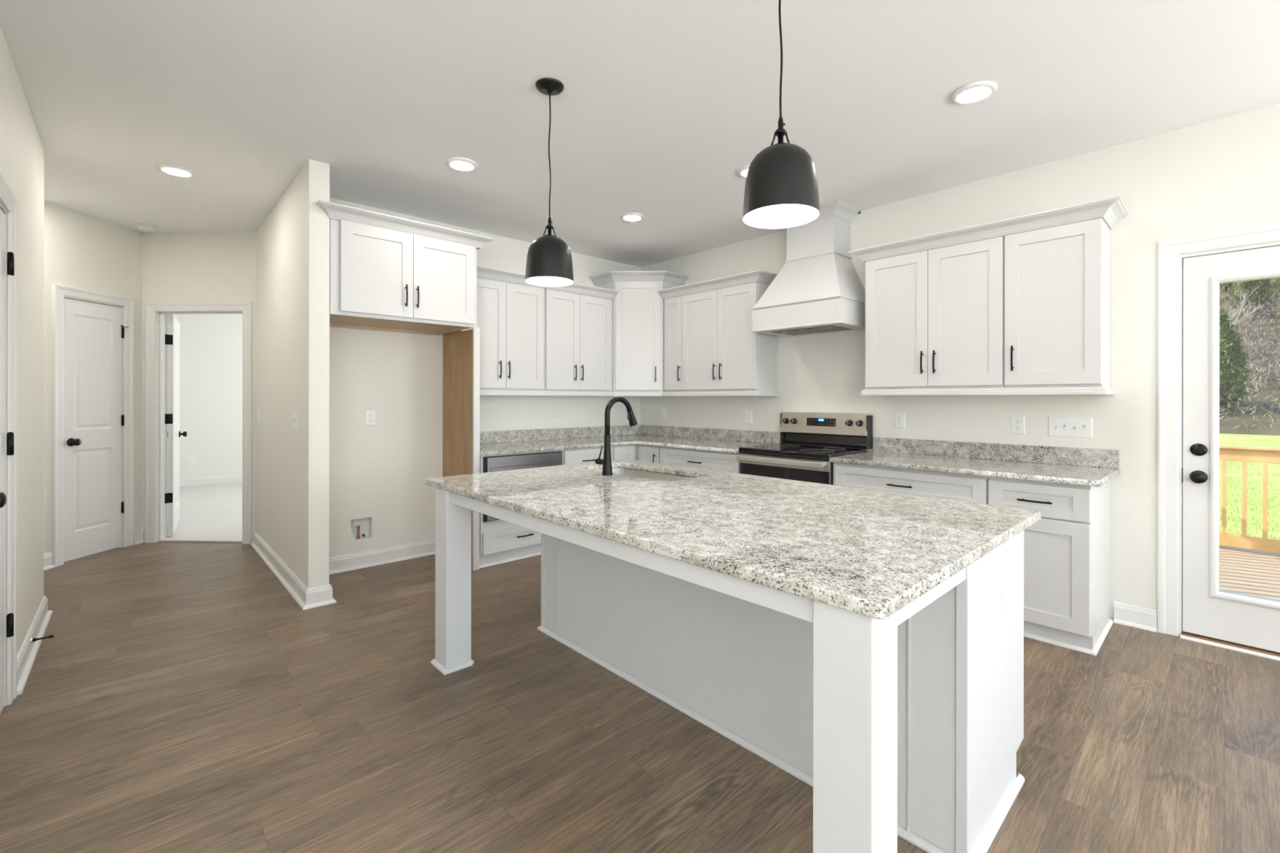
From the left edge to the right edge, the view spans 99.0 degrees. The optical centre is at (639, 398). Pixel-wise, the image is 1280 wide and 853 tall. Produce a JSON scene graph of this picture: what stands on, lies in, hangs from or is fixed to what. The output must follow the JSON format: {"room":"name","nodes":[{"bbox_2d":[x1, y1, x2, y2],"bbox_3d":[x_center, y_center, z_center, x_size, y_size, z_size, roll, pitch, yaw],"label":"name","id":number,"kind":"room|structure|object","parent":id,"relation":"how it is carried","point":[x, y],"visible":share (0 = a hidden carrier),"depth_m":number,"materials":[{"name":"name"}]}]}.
{"room":"kitchen","nodes":[
{"label":"kitchen","id":0,"kind":"room"},
{"bbox_2d":[0,26,44,654],"bbox_3d":[-2.392,-0.096,1.926,0.120,2.743,3.390,0,0,-43],"label":"wall","id":1,"kind":"structure","parent":0,"point":[21,146],"depth_m":2.70,"materials":[{"name":"white paint"}]},
{"bbox_2d":[0,208,14,715],"bbox_3d":[-2.416,0.254,2.055,0.099,2.018,0.629,0,0,-43],"label":"door","id":2,"kind":"structure","parent":1,"relation":"in","point":[11,255],"depth_m":2.21,"materials":[{"name":"white paint"}]},
{"bbox_2d":[0,169,17,706],"bbox_3d":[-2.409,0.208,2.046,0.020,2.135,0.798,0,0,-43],"label":"trim","id":3,"kind":"structure","parent":1,"relation":"attached to","point":[8,199],"depth_m":2.29,"materials":[{"name":"white paint"}]},
{"bbox_2d":[17,595,52,695],"bbox_3d":[-3.389,1.217,2.523,0.833,0.113,1.228,0,0,-43],"label":"baseboard","id":4,"kind":"structure","parent":1,"relation":"attached to","point":[27,654],"depth_m":2.70,"materials":[{"name":"white paint"}]},
{"bbox_2d":[30,635,53,643],"bbox_3d":[-2.959,1.187,2.704,0.079,0.024,0.024,0,0,-43],"label":"door stop","id":5,"kind":"object","parent":4,"relation":"attached to","point":[32,640],"visible":1,"depth_m":2.70,"materials":[{"name":"black metal"}]},
{"bbox_2d":[44,201,142,554],"bbox_3d":[-4.518,-0.099,3.531,0.115,2.743,2.620,0,0,2],"label":"wall","id":6,"kind":"structure","parent":0,"point":[82,251],"depth_m":4.35,"materials":[{"name":"white paint"}]},
{"bbox_2d":[44,552,55,570],"bbox_3d":[-4.453,1.216,3.328,0.033,0.113,1.580,0,0,2],"label":"baseboard","id":7,"kind":"structure","parent":6,"relation":"attached to","point":[48,557],"depth_m":4.09,"materials":[{"name":"white paint"}]},
{"bbox_2d":[51,283,133,566],"bbox_3d":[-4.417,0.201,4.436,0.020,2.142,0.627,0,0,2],"label":"trim","id":8,"kind":"structure","parent":6,"relation":"attached to","point":[59,291],"depth_m":4.19,"materials":[{"name":"white paint"}]},
{"bbox_2d":[63,297,128,561],"bbox_3d":[-4.415,0.241,4.450,0.099,2.035,0.489,0,0,2],"label":"door","id":9,"kind":"structure","parent":6,"relation":"in","point":[94,418],"depth_m":4.42,"materials":[{"name":"white paint"}]},
{"bbox_2d":[133,529,144,545],"bbox_3d":[-4.398,1.216,4.796,0.033,0.113,0.082,0,0,2],"label":"baseboard","id":10,"kind":"structure","parent":6,"relation":"attached to","point":[138,534],"depth_m":4.80,"materials":[{"name":"white paint"}]},
{"bbox_2d":[142,231,255,542],"bbox_3d":[-4.543,-0.099,4.900,2.332,2.743,0.115,0,0,2],"label":"wall","id":11,"kind":"structure","parent":0,"point":[183,266],"depth_m":4.82,"materials":[{"name":"white paint"}]},
{"bbox_2d":[164,314,186,536],"bbox_3d":[-4.485,0.240,5.260,0.163,2.020,0.803,0,0,-37],"label":"door","id":12,"kind":"structure","parent":11,"relation":"in","point":[172,339],"depth_m":5.00,"materials":[{"name":"white paint"}]},
{"bbox_2d":[144,301,252,544],"bbox_3d":[-3.888,0.210,4.808,0.961,2.126,0.020,0,0,2],"label":"trim","id":13,"kind":"structure","parent":11,"relation":"attached to","point":[151,308],"depth_m":4.81,"materials":[{"name":"white paint"}]},
{"bbox_2d":[155,311,242,542],"bbox_3d":[-3.885,0.244,4.875,0.825,2.058,0.113,0,0,2],"label":"trim","id":14,"kind":"structure","parent":11,"relation":"attached to","point":[161,451],"depth_m":4.87,"materials":[{"name":"white paint"}]},
{"bbox_2d":[159,481,242,542],"bbox_3d":[-4.131,1.266,6.235,4.130,0.014,5.590,0,0,-43],"label":"floor","id":15,"kind":"structure","parent":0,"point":[210,513],"depth_m":5.93,"materials":[{"name":"white"}]},
{"bbox_2d":[167,314,242,479],"bbox_3d":[-6.026,-0.101,8.369,4.250,2.743,0.120,0,0,-43],"label":"wall","id":16,"kind":"structure","parent":0,"point":[211,345],"depth_m":8.02,"materials":[{"name":"white paint"}]},
{"bbox_2d":[185,457,195,466],"bbox_3d":[-6.475,0.909,7.866,0.115,0.115,0.010,0,0,-43],"label":"wall outlet","id":17,"kind":"object","parent":16,"relation":"attached to","point":[188,461],"visible":1,"depth_m":7.86,"materials":[{"name":"white plastic"}]},
{"bbox_2d":[167,474,242,488],"bbox_3d":[-6.027,1.201,8.279,4.130,0.111,0.014,0,0,-43],"label":"baseboard","id":18,"kind":"structure","parent":16,"relation":"attached to","point":[237,477],"depth_m":8.01,"materials":[{"name":"white paint"}]},
{"bbox_2d":[255,159,329,588],"bbox_3d":[-2.660,-0.097,4.108,0.115,2.743,1.988,0,0,-43],"label":"wall partition","id":19,"kind":"structure","parent":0,"point":[292,242],"depth_m":3.62,"materials":[{"name":"white paint"}]},
{"bbox_2d":[257,408,260,423],"bbox_3d":[-3.248,0.149,4.649,0.010,0.120,0.122,0,0,-43],"label":"switch plate","id":20,"kind":"object","parent":19,"relation":"attached to","point":[258,410],"visible":1,"depth_m":4.62,"materials":[{"name":"white plastic"}]},
{"bbox_2d":[250,531,336,610],"bbox_3d":[-2.645,1.218,4.089,0.181,0.113,2.003,0,0,-43],"label":"baseboard","id":21,"kind":"structure","parent":19,"relation":"attached to","point":[307,598],"depth_m":3.58,"materials":[{"name":"white paint"}]},
{"bbox_2d":[291,411,297,430],"bbox_3d":[-2.280,0.146,3.599,0.019,0.120,0.122,0,0,-43],"label":"switch plate","id":22,"kind":"object","parent":19,"relation":"attached to","point":[295,420],"visible":1,"depth_m":3.58,"materials":[{"name":"white plastic"}]},
{"bbox_2d":[328,197,640,558],"bbox_3d":[-1.226,-0.019,5.034,3.248,2.893,0.120,0,0,-43],"label":"wall","id":23,"kind":"structure","parent":0,"point":[380,472],"depth_m":4.33,"materials":[{"name":"white paint"}]},
{"bbox_2d":[350,516,372,541],"bbox_3d":[-2.134,0.986,4.162,0.151,0.163,0.074,0,0,-43],"label":"box","id":24,"kind":"object","parent":23,"relation":"attached to","point":[360,528],"visible":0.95,"depth_m":4.18,"materials":[{"name":"white plastic"}]},
{"bbox_2d":[364,409,376,426],"bbox_3d":[-2.059,0.146,4.174,0.078,0.120,0.008,0,0,-43],"label":"wall outlet","id":25,"kind":"object","parent":23,"relation":"attached to","point":[370,415],"visible":1,"depth_m":4.17,"materials":[{"name":"white plastic"}]},
{"bbox_2d":[328,539,435,574],"bbox_3d":[-1.992,1.219,4.221,0.951,0.113,0.033,0,0,-43],"label":"baseboard","id":26,"kind":"structure","parent":23,"relation":"attached to","point":[348,562],"depth_m":4.21,"materials":[{"name":"white paint"}]},
{"bbox_2d":[329,217,476,335],"bbox_3d":[-1.777,-0.836,3.970,0.982,0.625,0.688,0,0,-43],"label":"upper cabinet","id":27,"kind":"object","parent":23,"relation":"attached to","point":[381,279],"visible":0.98,"depth_m":3.72,"materials":[{"name":"white paint"}]},
{"bbox_2d":[315,200,495,249],"bbox_3d":[-1.759,-1.167,3.966,1.167,0.074,0.717,0,0,-43],"label":"crown molding","id":28,"kind":"structure","parent":27,"relation":"attached to","point":[334,211],"depth_m":3.67,"materials":[{"name":"white paint"}]},
{"bbox_2d":[444,277,544,391],"bbox_3d":[-1.226,-0.540,4.715,0.788,0.936,0.345,0,0,-43],"label":"upper cabinet","id":29,"kind":"object","parent":23,"relation":"attached to","point":[510,317],"visible":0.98,"depth_m":4.65,"materials":[{"name":"white paint"}]},
{"bbox_2d":[476,265,618,299],"bbox_3d":[-0.816,-1.024,4.856,1.583,0.075,0.077,0,0,-43],"label":"crown molding","id":30,"kind":"structure","parent":29,"relation":"attached to","point":[486,273],"depth_m":4.80,"materials":[{"name":"white paint"}]},
{"bbox_2d":[480,424,639,444],"bbox_3d":[-0.815,0.342,5.319,2.214,0.107,0.020,0,0,-43],"label":"backsplash","id":31,"kind":"structure","parent":23,"relation":"attached to","point":[523,435],"depth_m":5.28,"materials":[{"name":"stone"}]},
{"bbox_2d":[544,288,612,391],"bbox_3d":[-0.645,-0.539,5.255,0.791,0.936,0.345,0,0,-43],"label":"upper cabinet","id":32,"kind":"object","parent":23,"relation":"attached to","point":[578,327],"visible":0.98,"depth_m":5.12,"materials":[{"name":"white paint"}]},
{"bbox_2d":[582,408,588,419],"bbox_3d":[-0.552,0.153,5.571,0.074,0.118,0.010,0,0,-43],"label":"wall outlet","id":33,"kind":"object","parent":23,"relation":"attached to","point":[585,411],"visible":1,"depth_m":5.57,"materials":[{"name":"white plastic"}]},
{"bbox_2d":[0,0,1279,267],"bbox_3d":[-2.560,-1.543,2.246,9.300,0.150,14.150,0,0,-43],"label":"ceiling","id":34,"kind":"structure","parent":0,"point":[660,108],"depth_m":2.66,"materials":[{"name":"white paint"}]},
{"bbox_2d":[136,222,156,231],"bbox_3d":[-4.190,-1.448,4.641,0.132,0.044,0.132,0,0,-43],"label":"smoke detector","id":35,"kind":"object","parent":34,"relation":"attached to","point":[144,227],"visible":1,"depth_m":4.61,"materials":[{"name":"white plastic"}]},
{"bbox_2d":[156,164,195,177],"bbox_3d":[-2.974,-1.460,3.507,0.188,0.016,0.188,0,0,-43],"label":"recessed light","id":36,"kind":"object","parent":34,"relation":"in","point":[174,170],"visible":1,"depth_m":3.49,"materials":[{"name":"white plastic"}]},
{"bbox_2d":[445,156,477,171],"bbox_3d":[-1.109,-1.458,3.405,0.188,0.016,0.188,0,0,-43],"label":"recessed light","id":37,"kind":"object","parent":34,"relation":"in","point":[459,163],"visible":1,"depth_m":3.38,"materials":[{"name":"white plastic"}]},
{"bbox_2d":[524,77,573,286],"bbox_3d":[-0.423,-1.006,2.558,0.226,0.916,0.226,0,0,-10],"label":"pendant light","id":38,"kind":"object","parent":34,"relation":"hanging from","point":[548,259],"visible":1,"depth_m":2.50,"materials":[{"name":"black metal"}]},
{"bbox_2d":[543,227,555,236],"bbox_3d":[-0.423,-0.749,2.558,0.060,0.102,0.060,0,0,-43],"label":"socket","id":39,"kind":"object","parent":38,"relation":"attached to","point":[549,229],"depth_m":2.55,"materials":[{"name":"black metal"}]},
{"bbox_2d":[620,212,644,221],"bbox_3d":[-0.063,-1.456,4.388,0.188,0.016,0.188,0,0,-43],"label":"recessed light","id":40,"kind":"object","parent":34,"relation":"in","point":[630,216],"visible":1,"depth_m":4.35,"materials":[{"name":"white plastic"}]},
{"bbox_2d":[737,164,750,177],"bbox_3d":[0.721,-1.455,3.503,0.188,0.016,0.188,0,0,-43],"label":"recessed light","id":41,"kind":"object","parent":34,"relation":"in","point":[742,171],"visible":0.25,"depth_m":3.49,"materials":[{"name":"white plastic"}]},
{"bbox_2d":[742,0,819,228],"bbox_3d":[0.424,-1.005,1.646,0.226,0.916,0.226,0,0,-44],"label":"pendant light","id":42,"kind":"object","parent":34,"relation":"hanging from","point":[781,188],"visible":1,"depth_m":1.57,"materials":[{"name":"black metal"}]},
{"bbox_2d":[774,133,788,144],"bbox_3d":[0.423,-0.748,1.646,0.060,0.102,0.060,0,0,-43],"label":"socket","id":43,"kind":"object","parent":42,"relation":"attached to","point":[780,135],"depth_m":1.64,"materials":[{"name":"black"}]},
{"bbox_2d":[951,80,997,104],"bbox_3d":[1.591,-1.454,2.604,0.188,0.016,0.188,0,0,-43],"label":"recessed light","id":44,"kind":"object","parent":34,"relation":"in","point":[976,91],"visible":1,"depth_m":2.58,"materials":[{"name":"white plastic"}]},
{"bbox_2d":[0,542,1279,852],"bbox_3d":[-2.619,1.350,2.195,9.150,0.150,14.150,0,0,-43],"label":"floor","id":45,"kind":"structure","parent":0,"point":[180,699],"depth_m":2.05,"materials":[{"name":"brown wood"}]},
{"bbox_2d":[442,327,479,570],"bbox_3d":[-1.435,0.373,4.314,0.056,1.808,0.652,0,0,-43],"label":"end panel","id":46,"kind":"object","parent":45,"relation":"on","point":[460,349],"visible":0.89,"depth_m":4.29,"materials":[{"name":"brown wood"}]},
{"bbox_2d":[479,551,541,568],"bbox_3d":[-0.202,1.269,4.222,1.624,0.019,1.240,0,0,-43],"label":"trim","id":47,"kind":"structure","parent":45,"relation":"on","point":[538,553],"depth_m":4.29,"materials":[{"name":"white paint"}]},
{"bbox_2d":[479,449,562,564],"bbox_3d":[-1.126,0.852,4.567,0.736,0.850,0.701,0,0,-43],"label":"base cabinet","id":48,"kind":"object","parent":45,"relation":"on","point":[499,540],"depth_m":4.24,"materials":[{"name":"white paint"}]},
{"bbox_2d":[562,446,611,465],"bbox_3d":[-0.658,0.853,5.001,0.534,0.850,0.701,0,0,-43],"label":"base cabinet","id":49,"kind":"object","parent":45,"relation":"on","point":[570,456],"visible":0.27,"depth_m":4.72,"materials":[{"name":"white paint"}]},
{"bbox_2d":[611,444,661,463],"bbox_3d":[-0.021,0.854,5.415,0.960,0.850,0.962,0,0,-43],"label":"base cabinet","id":50,"kind":"object","parent":45,"relation":"on","point":[646,453],"visible":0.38,"depth_m":5.05,"materials":[{"name":"white paint"}]},
{"bbox_2d":[480,434,768,455],"bbox_3d":[-0.184,0.412,4.654,2.236,0.031,1.854,0,0,-43],"label":"countertop","id":51,"kind":"structure","parent":50,"relation":"on","point":[720,446],"depth_m":4.76,"materials":[{"name":"stone"}]},
{"bbox_2d":[659,446,740,473],"bbox_3d":[0.705,0.855,4.824,0.701,0.850,0.888,0,0,-43],"label":"base cabinet","id":52,"kind":"object","parent":45,"relation":"on","point":[699,459],"visible":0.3,"depth_m":4.57,"materials":[{"name":"white paint"}]},
{"bbox_2d":[431,467,1024,852],"bbox_3d":[0.182,0.854,2.273,1.251,0.850,2.158,0,0,-43],"label":"kitchen island","id":53,"kind":"object","parent":45,"relation":"on","point":[908,724],"visible":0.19,"depth_m":1.65,"materials":[{"name":"white paint"}]},
{"bbox_2d":[425,458,1040,619],"bbox_3d":[0.180,0.412,2.324,1.314,0.031,2.258,0,0,-43],"label":"island countertop","id":54,"kind":"structure","parent":53,"relation":"on","point":[872,553],"depth_m":1.73,"materials":[{"name":"stone"}]},
{"bbox_2d":[595,396,637,475],"bbox_3d":[-0.126,0.193,2.928,0.234,0.408,0.118,0,0,-43],"label":"faucet","id":55,"kind":"object","parent":54,"relation":"on","point":[606,461],"visible":1,"depth_m":2.84,"materials":[{"name":"black metal"}]},
{"bbox_2d":[613,467,694,480],"bbox_3d":[0.003,0.531,3.006,0.392,0.206,0.815,0,0,-43],"label":"sink","id":56,"kind":"object","parent":54,"relation":"in","point":[625,471],"visible":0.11,"depth_m":3.21,"materials":[{"name":"silver metal"}]},
{"bbox_2d":[995,578,1004,623],"bbox_3d":[1.103,0.618,1.672,0.074,0.118,0.008,0,0,-43],"label":"wall outlet","id":57,"kind":"object","parent":53,"relation":"attached to","point":[999,586],"visible":1,"depth_m":1.66,"materials":[{"name":"white plastic"}]},
{"bbox_2d":[999,589,1003,599],"bbox_3d":[1.104,0.599,1.670,0.033,0.028,0.002,0,0,-43],"label":"receptacle","id":58,"kind":"object","parent":57,"relation":"attached to","point":[1001,591],"depth_m":1.67,"materials":[{"name":"grey plastic"}]},
{"bbox_2d":[999,602,1003,613],"bbox_3d":[1.104,0.638,1.670,0.033,0.028,0.002,0,0,-43],"label":"receptacle","id":59,"kind":"object","parent":57,"relation":"attached to","point":[1001,604],"depth_m":1.67,"materials":[{"name":"grey plastic"}]},
{"bbox_2d":[736,412,872,484],"bbox_3d":[1.257,0.697,4.203,0.720,1.168,0.761,0,0,-43],"label":"range","id":60,"kind":"object","parent":45,"relation":"on","point":[804,462],"visible":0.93,"depth_m":4.17,"materials":[{"name":"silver metal"}]},
{"bbox_2d":[739,453,832,484],"bbox_3d":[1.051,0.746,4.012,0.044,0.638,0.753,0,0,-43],"label":"oven","id":61,"kind":"object","parent":60,"relation":"in","point":[824,475],"depth_m":3.95,"materials":[{"name":"silver glass"}]},
{"bbox_2d":[738,443,866,457],"bbox_3d":[1.240,0.391,4.187,0.584,0.022,0.761,0,0,-43],"label":"cooktop","id":62,"kind":"object","parent":60,"relation":"in","point":[789,450],"depth_m":4.10,"materials":[{"name":"black glass"}]},
{"bbox_2d":[833,462,988,504],"bbox_3d":[1.847,0.856,3.592,0.701,0.850,0.921,0,0,-43],"label":"base cabinet","id":63,"kind":"object","parent":45,"relation":"on","point":[955,486],"visible":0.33,"depth_m":3.33,"materials":[{"name":"white paint"}]},
{"bbox_2d":[829,451,1119,486],"bbox_3d":[2.016,0.415,3.418,0.690,0.031,1.414,0,0,-43],"label":"countertop","id":64,"kind":"structure","parent":63,"relation":"on","point":[1049,473],"depth_m":3.22,"materials":[{"name":"stone"}]},
{"bbox_2d":[988,476,1110,649],"bbox_3d":[2.313,0.857,3.089,0.701,0.850,0.445,0,0,-43],"label":"base cabinet","id":65,"kind":"object","parent":45,"relation":"on","point":[1067,552],"visible":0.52,"depth_m":2.84,"materials":[{"name":"white paint"}]},
{"bbox_2d":[1023,618,1113,656],"bbox_3d":[2.018,1.272,3.433,0.594,0.019,1.387,0,0,-43],"label":"trim","id":66,"kind":"structure","parent":65,"relation":"attached to","point":[1094,651],"depth_m":2.85,"materials":[{"name":"white paint"}]},
{"bbox_2d":[640,102,1279,621],"bbox_3d":[2.791,-0.014,3.202,0.150,2.893,8.270,0,0,-43],"label":"wall","id":67,"kind":"structure","parent":0,"point":[1220,175],"depth_m":3.19,"materials":[{"name":"white paint"}]},
{"bbox_2d":[594,280,682,391],"bbox_3d":[-0.011,-0.623,5.633,0.652,1.106,0.652,0,0,-43],"label":"upper cabinet","id":68,"kind":"object","parent":67,"relation":"attached to","point":[638,306],"visible":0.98,"depth_m":5.40,"materials":[{"name":"white paint"}]},
{"bbox_2d":[588,271,689,285],"bbox_3d":[-0.016,-1.207,5.485,1.032,0.082,0.296,0,0,2],"label":"crown molding","id":69,"kind":"structure","parent":68,"relation":"attached to","point":[611,276],"depth_m":5.40,"materials":[{"name":"white paint"}]},
{"bbox_2d":[661,408,666,418],"bbox_3d":[0.251,0.157,5.823,0.010,0.118,0.074,0,0,-43],"label":"wall outlet","id":70,"kind":"object","parent":67,"relation":"attached to","point":[663,410],"visible":1,"depth_m":5.82,"materials":[{"name":"white plastic"}]},
{"bbox_2d":[664,295,683,391],"bbox_3d":[0.413,-0.537,5.401,0.345,0.936,0.243,0,0,-43],"label":"upper cabinet","id":71,"kind":"object","parent":67,"relation":"attached to","point":[673,306],"visible":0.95,"depth_m":5.31,"materials":[{"name":"white paint"}]},
{"bbox_2d":[640,424,780,444],"bbox_3d":[0.628,0.344,5.408,0.020,0.107,1.853,0,0,-43],"label":"backsplash","id":72,"kind":"structure","parent":67,"relation":"attached to","point":[748,436],"depth_m":5.29,"materials":[{"name":"stone"}]},
{"bbox_2d":[681,281,777,391],"bbox_3d":[0.791,-0.537,4.994,0.345,0.936,0.862,0,0,-43],"label":"upper cabinet","id":73,"kind":"object","parent":67,"relation":"attached to","point":[720,351],"visible":1,"depth_m":4.84,"materials":[{"name":"white paint"}]},
{"bbox_2d":[480,390,779,395],"bbox_3d":[-0.148,-0.048,4.960,2.693,0.042,1.007,0,0,-5],"label":"rail","id":74,"kind":"object","parent":73,"relation":"attached to","point":[527,393],"visible":1,"depth_m":4.93,"materials":[{"name":"white paint"}]},
{"bbox_2d":[657,269,777,298],"bbox_3d":[0.720,-1.021,5.041,0.386,0.075,1.186,0,0,-43],"label":"crown molding","id":75,"kind":"structure","parent":73,"relation":"attached to","point":[762,276],"depth_m":4.83,"materials":[{"name":"white paint"}]},
{"bbox_2d":[741,410,751,423],"bbox_3d":[0.980,0.167,5.037,0.010,0.118,0.122,0,0,-43],"label":"outlet switch plate","id":76,"kind":"object","parent":67,"relation":"attached to","point":[746,415],"visible":1,"depth_m":5.03,"materials":[{"name":"white plastic"}]},
{"bbox_2d":[750,200,865,337],"bbox_3d":[1.336,-0.996,4.286,0.510,0.932,0.772,0,0,-43],"label":"range hood","id":77,"kind":"object","parent":67,"relation":"attached to","point":[819,289],"visible":0.91,"depth_m":4.17,"materials":[{"name":"white paint"}]},
{"bbox_2d":[894,412,905,428],"bbox_3d":[1.915,0.161,4.030,0.008,0.118,0.074,0,0,-43],"label":"wall outlet","id":78,"kind":"object","parent":67,"relation":"attached to","point":[900,417],"visible":1,"depth_m":4.03,"materials":[{"name":"white plastic"}]},
{"bbox_2d":[865,235,1004,389],"bbox_3d":[1.996,-0.535,3.696,0.345,0.936,0.855,0,0,-43],"label":"upper cabinet","id":79,"kind":"object","parent":67,"relation":"attached to","point":[935,318],"visible":0.99,"depth_m":3.56,"materials":[{"name":"white paint"}]},
{"bbox_2d":[860,386,1114,395],"bbox_3d":[2.158,-0.045,3.535,0.325,0.042,1.346,0,0,-43],"label":"rail","id":80,"kind":"object","parent":79,"relation":"attached to","point":[1037,390],"visible":1,"depth_m":3.31,"materials":[{"name":"white paint"}]},
{"bbox_2d":[848,195,1128,262],"bbox_3d":[2.137,-1.019,3.514,0.386,0.075,1.471,0,0,-43],"label":"crown molding","id":81,"kind":"structure","parent":79,"relation":"attached to","point":[1113,209],"depth_m":3.25,"materials":[{"name":"white paint"}]},
{"bbox_2d":[873,436,1119,468],"bbox_3d":[2.262,0.346,3.646,0.020,0.107,1.414,0,0,-43],"label":"backsplash","id":82,"kind":"structure","parent":67,"relation":"attached to","point":[1089,457],"depth_m":3.53,"materials":[{"name":"stone"}]},
{"bbox_2d":[1010,415,1024,434],"bbox_3d":[2.414,0.166,3.492,0.008,0.118,0.074,0,0,-43],"label":"wall outlet","id":83,"kind":"object","parent":67,"relation":"attached to","point":[1017,422],"visible":1,"depth_m":3.49,"materials":[{"name":"white plastic"}]},
{"bbox_2d":[1014,425,1020,430],"bbox_3d":[2.412,0.186,3.490,0.002,0.028,0.033,0,0,-43],"label":"receptacle","id":84,"kind":"object","parent":83,"relation":"attached to","point":[1016,427],"depth_m":3.49,"materials":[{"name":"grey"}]},
{"bbox_2d":[1004,217,1110,387],"bbox_3d":[2.443,-0.534,3.214,0.345,0.936,0.454,0,0,-43],"label":"upper cabinet","id":85,"kind":"object","parent":67,"relation":"attached to","point":[1057,278],"visible":0.98,"depth_m":3.10,"materials":[{"name":"white paint"}]},
{"bbox_2d":[1048,417,1092,438],"bbox_3d":[2.592,0.171,3.293,0.019,0.119,0.207,0,0,-43],"label":"switch plate","id":86,"kind":"object","parent":67,"relation":"attached to","point":[1073,427],"visible":1,"depth_m":3.28,"materials":[{"name":"white plastic"}]},
{"bbox_2d":[1113,601,1157,632],"bbox_3d":[2.784,1.226,3.073,0.033,0.113,0.180,0,0,-43],"label":"baseboard","id":87,"kind":"structure","parent":67,"relation":"attached to","point":[1142,618],"depth_m":3.07,"materials":[{"name":"white paint"}]},
{"bbox_2d":[1157,223,1279,635],"bbox_3d":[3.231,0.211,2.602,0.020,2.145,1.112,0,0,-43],"label":"trim","id":88,"kind":"structure","parent":67,"relation":"attached to","point":[1170,251],"depth_m":2.97,"materials":[{"name":"white paint"}]},
{"bbox_2d":[1180,634,1279,661],"bbox_3d":[3.224,1.277,2.588,0.026,0.012,0.947,0,0,-43],"label":"threshold","id":89,"kind":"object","parent":67,"relation":"attached to","point":[1183,637],"depth_m":2.79,"materials":[{"name":"white paint"}]},
{"bbox_2d":[1182,245,1279,653],"bbox_3d":[3.240,0.253,2.616,0.119,2.019,0.924,0,0,-43],"label":"door","id":90,"kind":"structure","parent":67,"relation":"in","point":[1209,611],"depth_m":2.88,"materials":[{"name":"white paint"}]},
{"bbox_2d":[1182,630,1279,657],"bbox_3d":[3.288,1.280,2.656,0.159,0.032,0.923,0,0,-43],"label":"trim","id":91,"kind":"structure","parent":67,"relation":"attached to","point":[1183,633],"depth_m":2.81,"materials":[{"name":"brown wood"}]},
{"label":"outside","id":92,"kind":"structure","parent":0,"visible":0},
{"bbox_2d":[1219,277,1279,435],"bbox_3d":[94.623,-27.814,80.197,140.534,60.657,160.000,0,0,-43],"label":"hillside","id":93,"kind":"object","parent":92,"point":[1258,413],"visible":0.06,"depth_m":43.04,"materials":[{"name":"grey plant"}]},
{"bbox_2d":[1219,282,1235,303],"bbox_3d":[65.072,-13.423,61.361,2.740,6.524,2.881,0,0,40],"label":"evergreen tree","id":94,"kind":"object","parent":93,"relation":"on","point":[1225,287],"visible":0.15,"depth_m":60.62,"materials":[{"name":"green plant"}]},
{"bbox_2d":[1219,307,1252,413],"bbox_3d":[42.305,-2.532,39.691,3.021,8.160,3.152,0,0,38],"label":"evergreen tree","id":95,"kind":"object","parent":93,"relation":"on","point":[1231,362],"visible":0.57,"depth_m":39.00,"materials":[{"name":"green plant"}]},
{"bbox_2d":[1219,284,1269,326],"bbox_3d":[46.831,-5.145,44.281,5.026,7.760,5.015,0,0,41],"label":"bare tree","id":96,"kind":"object","parent":93,"relation":"on","point":[1242,306],"visible":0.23,"depth_m":42.79,"materials":[{"name":"grey plant"}]},
{"bbox_2d":[1232,278,1273,319],"bbox_3d":[59.570,-10.781,53.045,2.756,7.031,2.640,0,0,16],"label":"evergreen tree","id":97,"kind":"object","parent":93,"relation":"on","point":[1248,286],"visible":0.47,"depth_m":52.50,"materials":[{"name":"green plant"}]},
{"bbox_2d":[1266,277,1279,302],"bbox_3d":[63.993,-11.372,55.324,4.189,4.266,4.124,0,0,-27],"label":"tree","id":98,"kind":"object","parent":93,"relation":"on","point":[1277,281],"visible":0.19,"depth_m":54.72,"materials":[{"name":"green plant"}]},
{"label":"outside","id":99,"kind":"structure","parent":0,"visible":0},
{"bbox_2d":[1219,433,1279,540],"bbox_3d":[26.084,2.366,16.651,51.400,0.040,140.000,0,0,-43],"label":"lawn","id":100,"kind":"structure","parent":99,"point":[1255,438],"depth_m":14.24,"materials":[{"name":"plant"}]},
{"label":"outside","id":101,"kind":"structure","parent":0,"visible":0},
{"bbox_2d":[1218,545,1279,599],"bbox_3d":[5.497,1.762,3.689,4.482,0.300,5.800,0,0,-43],"label":"deck","id":102,"kind":"object","parent":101,"point":[1241,571],"depth_m":5.09,"materials":[{"name":"brown wood"}]},
{"bbox_2d":[1218,444,1279,553],"bbox_3d":[7.021,1.069,5.068,0.172,1.130,5.550,0,0,-43],"label":"deck railing","id":103,"kind":"object","parent":102,"relation":"on","point":[1264,455],"visible":0.2,"depth_m":5.73,"materials":[{"name":"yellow wood"}]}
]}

